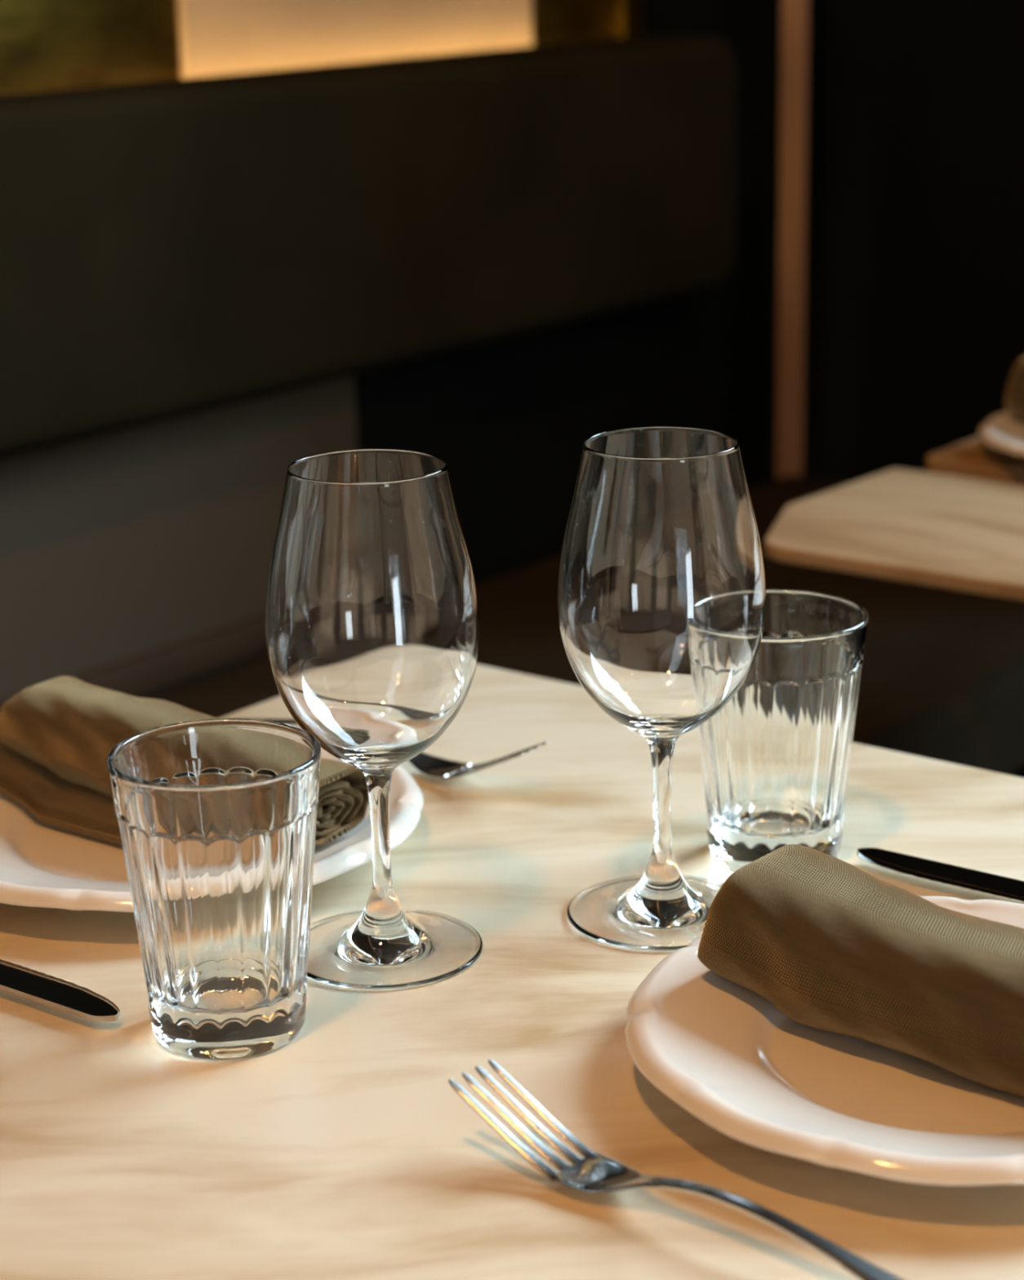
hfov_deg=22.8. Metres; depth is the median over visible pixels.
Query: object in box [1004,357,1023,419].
napkin
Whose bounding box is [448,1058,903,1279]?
fork
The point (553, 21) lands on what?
trim
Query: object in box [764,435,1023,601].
dining table
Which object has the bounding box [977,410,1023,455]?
dinner plate
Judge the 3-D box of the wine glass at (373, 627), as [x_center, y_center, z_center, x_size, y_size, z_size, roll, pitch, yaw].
[-0.057,0.031,1.071,0.090,0.215,0.090,10,19,32]
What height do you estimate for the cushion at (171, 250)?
0.289 m
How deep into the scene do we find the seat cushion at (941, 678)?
2.44 m
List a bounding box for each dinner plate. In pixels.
[0,747,423,912]
[624,896,1023,1186]
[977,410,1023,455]
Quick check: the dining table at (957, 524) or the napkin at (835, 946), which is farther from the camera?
the dining table at (957, 524)
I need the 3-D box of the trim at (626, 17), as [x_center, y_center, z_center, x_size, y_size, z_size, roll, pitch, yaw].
[0.130,-0.681,2.945,0.030,0.280,0.042,11,20,36]
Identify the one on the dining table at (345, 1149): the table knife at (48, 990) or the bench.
the table knife at (48, 990)
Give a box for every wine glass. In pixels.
[265,448,483,989]
[556,426,765,951]
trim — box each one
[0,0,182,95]
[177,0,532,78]
[531,0,608,45]
[608,0,644,38]
[776,0,808,479]
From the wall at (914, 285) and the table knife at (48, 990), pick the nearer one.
the table knife at (48, 990)
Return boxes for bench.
[0,34,1023,777]
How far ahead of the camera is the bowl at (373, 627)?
1.02 m
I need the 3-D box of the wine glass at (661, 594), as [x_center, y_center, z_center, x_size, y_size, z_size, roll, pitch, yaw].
[0.065,0.019,1.104,0.092,0.215,0.092,-9,18,-24]
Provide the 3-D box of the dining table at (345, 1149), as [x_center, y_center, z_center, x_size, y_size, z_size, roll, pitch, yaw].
[0.009,0.504,1.172,0.713,0.750,0.707,11,20,36]
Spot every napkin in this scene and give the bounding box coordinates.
[0,675,368,845]
[697,844,1023,1096]
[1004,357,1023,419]
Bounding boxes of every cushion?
[0,34,737,458]
[150,475,1023,775]
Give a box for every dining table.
[0,664,1023,1279]
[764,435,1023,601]
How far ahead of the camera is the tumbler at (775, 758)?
1.16 m
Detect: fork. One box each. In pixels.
[248,718,548,779]
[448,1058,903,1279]
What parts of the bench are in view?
panel, panel, seat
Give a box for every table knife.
[0,959,119,1022]
[856,847,1023,902]
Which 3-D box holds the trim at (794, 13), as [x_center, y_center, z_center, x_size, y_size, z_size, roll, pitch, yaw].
[0.308,-2.440,2.571,0.036,5.600,0.006,11,20,36]
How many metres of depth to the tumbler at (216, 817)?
0.99 m
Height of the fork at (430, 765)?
0.027 m
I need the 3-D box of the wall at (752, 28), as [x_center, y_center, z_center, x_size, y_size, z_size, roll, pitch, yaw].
[-0.493,-2.207,1.832,0.120,5.600,7.200,11,20,36]
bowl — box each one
[265,448,480,781]
[556,426,765,748]
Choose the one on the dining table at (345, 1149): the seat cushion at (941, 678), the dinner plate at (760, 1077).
the dinner plate at (760, 1077)
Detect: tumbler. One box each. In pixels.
[106,718,321,1059]
[697,589,867,871]
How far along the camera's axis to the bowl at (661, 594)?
1.06 m
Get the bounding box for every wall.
[644,0,808,488]
[802,0,1023,482]
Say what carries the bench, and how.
on the floor
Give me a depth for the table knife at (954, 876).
1.16 m
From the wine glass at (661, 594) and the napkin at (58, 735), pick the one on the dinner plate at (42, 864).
the napkin at (58, 735)

